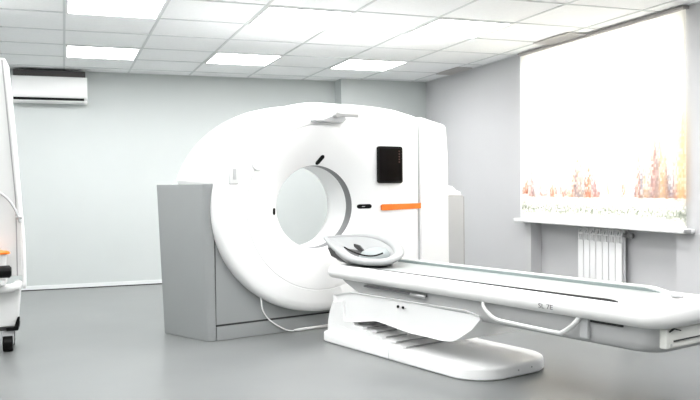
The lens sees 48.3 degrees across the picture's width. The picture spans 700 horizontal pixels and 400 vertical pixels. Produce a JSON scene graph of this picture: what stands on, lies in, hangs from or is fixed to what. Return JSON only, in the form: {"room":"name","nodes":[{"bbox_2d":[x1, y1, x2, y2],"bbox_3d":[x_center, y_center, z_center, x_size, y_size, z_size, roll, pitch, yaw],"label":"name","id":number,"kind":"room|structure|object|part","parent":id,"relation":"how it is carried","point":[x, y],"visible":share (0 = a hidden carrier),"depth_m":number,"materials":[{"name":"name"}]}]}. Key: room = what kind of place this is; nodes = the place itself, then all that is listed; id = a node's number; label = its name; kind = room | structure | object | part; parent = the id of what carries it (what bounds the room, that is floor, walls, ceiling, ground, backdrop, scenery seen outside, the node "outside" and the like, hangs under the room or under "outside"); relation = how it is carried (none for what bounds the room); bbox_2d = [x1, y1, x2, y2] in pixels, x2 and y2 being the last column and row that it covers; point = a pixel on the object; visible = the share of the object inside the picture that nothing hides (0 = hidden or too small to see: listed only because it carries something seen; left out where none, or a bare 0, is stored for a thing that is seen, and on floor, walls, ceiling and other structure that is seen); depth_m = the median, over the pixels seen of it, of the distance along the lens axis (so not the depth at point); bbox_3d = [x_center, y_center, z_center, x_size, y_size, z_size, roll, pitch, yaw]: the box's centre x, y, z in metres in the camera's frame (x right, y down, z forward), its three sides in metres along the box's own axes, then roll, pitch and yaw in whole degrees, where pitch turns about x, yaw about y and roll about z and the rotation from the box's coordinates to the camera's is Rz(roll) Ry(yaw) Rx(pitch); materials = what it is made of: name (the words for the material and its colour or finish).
{"room":"radiology room","nodes":[
{"label":"radiology room","id":0,"kind":"room"},
{"bbox_2d":[6,69,425,285],"bbox_3d":[-2.387,-0.331,10.582,8.348,2.933,0.467,-1,1,-20],"label":"wall","id":1,"kind":"structure","parent":0,"point":[90,174],"depth_m":10.40,"materials":[{"name":"white paint"}]},
{"bbox_2d":[11,69,86,104],"bbox_3d":[-3.824,-1.433,9.957,0.895,0.410,0.220,-1,1,-20],"label":"air conditioner","id":2,"kind":"object","parent":1,"relation":"attached to","point":[27,86],"visible":0.91,"depth_m":9.86,"materials":[{"name":"white plastic"}]},
{"bbox_2d":[13,69,84,77],"bbox_3d":[-3.831,-1.601,9.967,0.855,0.075,0.190,-1,1,-20],"label":"grille","id":3,"kind":"object","parent":2,"relation":"attached to","point":[17,73],"depth_m":9.86,"materials":[{"name":"black plastic"}]},
{"bbox_2d":[21,280,161,290],"bbox_3d":[-2.483,1.103,10.454,7.634,0.048,0.281,-1,1,-20],"label":"baseboard","id":4,"kind":"structure","parent":1,"relation":"attached to","point":[142,281],"depth_m":10.26,"materials":[{"name":"white plastic"}]},
{"bbox_2d":[0,284,699,399],"bbox_3d":[-0.233,1.275,4.774,8.348,0.100,13.100,-1,1,-20],"label":"floor","id":5,"kind":"structure","parent":0,"point":[97,343],"depth_m":5.69,"materials":[{"name":"plastic"}]},
{"bbox_2d":[0,58,26,351],"bbox_3d":[-2.899,0.038,6.292,0.526,2.370,0.540,-1,1,-20],"label":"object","id":6,"kind":"object","parent":5,"relation":"on","point":[12,232],"visible":1,"depth_m":6.33,"materials":[{"name":"white plastic"}]},
{"bbox_2d":[0,278,6,285],"bbox_3d":[-2.893,0.648,6.165,0.330,0.045,0.280,-1,1,-20],"label":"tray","id":7,"kind":"object","parent":6,"relation":"on","point":[3,281],"depth_m":6.09,"materials":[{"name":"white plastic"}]},
{"bbox_2d":[0,250,9,265],"bbox_3d":[-2.838,0.511,6.228,0.236,0.219,0.130,-1,1,-20],"label":"container","id":8,"kind":"object","parent":6,"relation":"on","point":[3,254],"visible":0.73,"depth_m":6.22,"materials":[{"name":"white plastic"}]},
{"bbox_3d":[-2.840,0.417,6.226,0.236,0.032,0.130,-1,1,-20],"label":"lid","id":9,"kind":"part","parent":8,"relation":"part of","materials":[{"name":"orange plastic"}]},
{"bbox_3d":[-2.748,0.565,6.121,0.175,0.100,0.100,-1,1,-20],"label":"knob","id":10,"kind":"part","parent":6,"relation":"part of","materials":[{"name":"black plastic"}]},
{"bbox_3d":[-2.965,-0.264,6.412,0.495,1.770,0.260,-1,1,-20],"label":"tower panel","id":11,"kind":"part","parent":6,"relation":"part of","materials":[{"name":"white plastic"}]},
{"bbox_2d":[157,103,464,341],"bbox_3d":[-0.186,0.136,7.528,3.155,2.070,0.863,-1,1,-35],"label":"scanner","id":12,"kind":"object","parent":5,"relation":"on","point":[230,270],"visible":0.85,"depth_m":6.97,"materials":[{"name":"white plastic"}]},
{"bbox_3d":[-0.087,0.456,7.387,2.594,1.165,0.024,-1,1,-35],"label":"panel","id":13,"kind":"part","parent":12,"relation":"part of","materials":[{"name":"white plastic"}]},
{"bbox_3d":[-0.197,-0.741,7.095,0.336,0.080,0.095,-1,1,-35],"label":"camera arm","id":14,"kind":"part","parent":12,"relation":"part of"},
{"bbox_3d":[-0.040,-0.773,7.129,0.266,0.052,0.060,-1,1,-35],"label":"steel rod","id":15,"kind":"part","parent":12,"relation":"part of","materials":[{"name":"silver metal"}]},
{"bbox_2d":[324,258,699,380],"bbox_3d":[1.002,0.859,5.507,0.831,0.679,3.180,-1,1,-35],"label":"table","id":16,"kind":"object","parent":5,"relation":"on","point":[431,316],"visible":0.98,"depth_m":5.31,"materials":[{"name":"white plastic"}]},
{"bbox_2d":[323,233,403,265],"bbox_3d":[0.100,0.416,6.626,0.514,0.225,0.989,-1,1,-35],"label":"holder","id":17,"kind":"object","parent":16,"relation":"on","point":[363,249],"visible":1,"depth_m":6.59,"materials":[{"name":"plastic"}]},
{"bbox_3d":[0.328,0.679,5.837,0.023,0.015,0.740,-1,1,-35],"label":"accessory rail","id":18,"kind":"part","parent":16,"relation":"part of","materials":[{"name":"grey metal"}]},
{"bbox_3d":[0.907,0.559,5.571,0.550,0.021,2.640,-1,1,-35],"label":"mattress","id":19,"kind":"part","parent":16,"relation":"part of","materials":[{"name":"plastic"}]},
{"bbox_3d":[0.991,0.599,5.453,0.740,0.111,3.110,-1,1,-35],"label":"table frame","id":20,"kind":"part","parent":16,"relation":"part of","materials":[{"name":"white plastic"}]},
{"bbox_3d":[1.072,0.710,4.735,0.064,0.138,0.792,-1,1,-35],"label":"handle","id":21,"kind":"part","parent":16,"relation":"part of","materials":[{"name":"white plastic"}]},
{"bbox_3d":[1.869,0.545,4.463,0.070,0.018,0.070,-1,1,-35],"label":"foot knob","id":22,"kind":"part","parent":16,"relation":"part of","materials":[{"name":"white plastic"}]},
{"bbox_3d":[1.853,0.722,4.230,0.540,0.105,0.045,-1,1,-35],"label":"foot panel","id":23,"kind":"part","parent":16,"relation":"part of","materials":[{"name":"plastic"}]},
{"bbox_2d":[0,0,699,81],"bbox_3d":[-0.263,-1.657,4.718,8.348,0.100,13.100,-1,1,-20],"label":"ceiling","id":24,"kind":"structure","parent":0,"point":[493,10],"depth_m":7.83,"materials":[{"name":"tile"}]},
{"bbox_2d":[65,45,140,59],"bbox_3d":[-2.784,-1.652,8.771,0.774,0.012,0.774,-1,1,-20],"label":"recessed light","id":25,"kind":"object","parent":24,"relation":"in","point":[73,51],"visible":1,"depth_m":8.74,"materials":[{"name":"white plastic"}]},
{"bbox_2d":[66,0,167,18],"bbox_3d":[-1.959,-1.617,6.518,0.774,0.012,0.774,-1,1,-20],"label":"recessed light","id":26,"kind":"object","parent":24,"relation":"in","point":[147,9],"visible":1,"depth_m":6.57,"materials":[{"name":"white plastic"}]},
{"bbox_2d":[205,52,281,65],"bbox_3d":[-1.282,-1.678,9.321,0.774,0.012,0.774,-1,1,-20],"label":"recessed light","id":27,"kind":"object","parent":24,"relation":"in","point":[217,58],"visible":1,"depth_m":9.30,"materials":[{"name":"white plastic"}]},
{"bbox_2d":[248,6,354,29],"bbox_3d":[-0.457,-1.643,7.068,0.774,0.012,0.774,-1,1,-20],"label":"recessed light","id":28,"kind":"object","parent":24,"relation":"in","point":[275,16],"visible":1,"depth_m":7.03,"materials":[{"name":"white plastic"}]},
{"bbox_2d":[0,0,699,81],"bbox_3d":[-0.387,-1.602,4.620,7.648,0.007,12.600,-1,1,-20],"label":"grid","id":29,"kind":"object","parent":24,"relation":"attached to","point":[64,1],"depth_m":8.12,"materials":[{"name":"white metal"}]},
{"bbox_2d":[329,59,407,70],"bbox_3d":[0.220,-1.704,9.871,0.774,0.012,0.774,-1,1,-20],"label":"recessed light","id":30,"kind":"object","parent":24,"relation":"in","point":[350,64],"visible":1,"depth_m":9.86,"materials":[{"name":"white plastic"}]},
{"bbox_2d":[436,67,471,74],"bbox_3d":[1.386,-1.721,10.433,0.220,0.014,0.620,-1,1,-20],"label":"ceiling vent","id":31,"kind":"object","parent":24,"relation":"in","point":[452,71],"visible":1,"depth_m":10.41,"materials":[{"name":"grey metal"}]},
{"bbox_2d":[405,18,512,38],"bbox_3d":[1.046,-1.669,7.618,0.774,0.012,0.774,-1,1,-20],"label":"recessed light","id":32,"kind":"object","parent":24,"relation":"in","point":[440,27],"visible":1,"depth_m":7.59,"materials":[{"name":"white plastic"}]},
{"bbox_2d":[533,32,585,44],"bbox_3d":[2.183,-1.685,8.170,0.220,0.014,0.620,-1,1,-20],"label":"ceiling vent","id":33,"kind":"object","parent":24,"relation":"in","point":[568,35],"visible":1,"depth_m":8.13,"materials":[{"name":"white metal"}]},
{"bbox_2d":[426,56,524,271],"bbox_3d":[1.784,-0.372,10.458,0.400,2.933,2.633,-1,1,-20],"label":"wall","id":34,"kind":"structure","parent":0,"point":[478,108],"depth_m":9.99,"materials":[{"name":"white paint"}]},
{"bbox_2d":[525,222,540,272],"bbox_3d":[2.268,0.682,9.185,0.400,0.865,0.120,-1,1,-20],"label":"wall","id":35,"kind":"structure","parent":0,"point":[532,230],"depth_m":9.09,"materials":[{"name":"white paint"}]},
{"bbox_2d":[541,223,675,291],"bbox_3d":[2.748,0.699,8.078,0.260,0.865,2.290,-1,1,-20],"label":"wall","id":36,"kind":"structure","parent":0,"point":[650,256],"depth_m":7.61,"materials":[{"name":"white paint"}]},
{"bbox_2d":[518,5,688,227],"bbox_3d":[2.445,-0.732,7.937,0.070,1.914,2.606,-1,1,-20],"label":"roller blind","id":37,"kind":"object","parent":36,"relation":"attached to","point":[603,111],"visible":1,"depth_m":7.68,"materials":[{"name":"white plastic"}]},
{"bbox_3d":[2.436,-1.673,7.916,0.070,0.030,2.600,-1,1,-20],"label":"head rail","id":38,"kind":"part","parent":37,"relation":"part of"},
{"bbox_2d":[514,218,694,233],"bbox_3d":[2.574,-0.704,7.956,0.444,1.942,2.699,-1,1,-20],"label":"windowsill","id":39,"kind":"structure","parent":36,"relation":"in","point":[531,220],"depth_m":7.52,"materials":[{"name":"white plastic"}]},
{"bbox_2d":[578,226,634,282],"bbox_3d":[2.600,0.568,7.945,0.105,0.585,0.826,-1,1,-20],"label":"radiator","id":40,"kind":"object","parent":36,"relation":"attached to","point":[601,251],"visible":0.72,"depth_m":7.92,"materials":[{"name":"metal"}]},
{"bbox_2d":[676,233,685,292],"bbox_3d":[3.095,0.717,6.927,0.400,0.865,0.110,-1,1,-20],"label":"wall","id":41,"kind":"structure","parent":0,"point":[680,238],"depth_m":6.86,"materials":[{"name":"white paint"}]},
{"bbox_2d":[686,3,699,294],"bbox_3d":[4.338,-0.264,3.485,0.400,2.933,7.180,-1,1,-20],"label":"wall","id":42,"kind":"structure","parent":0,"point":[693,13],"depth_m":6.70,"materials":[{"name":"white paint"}]}
]}

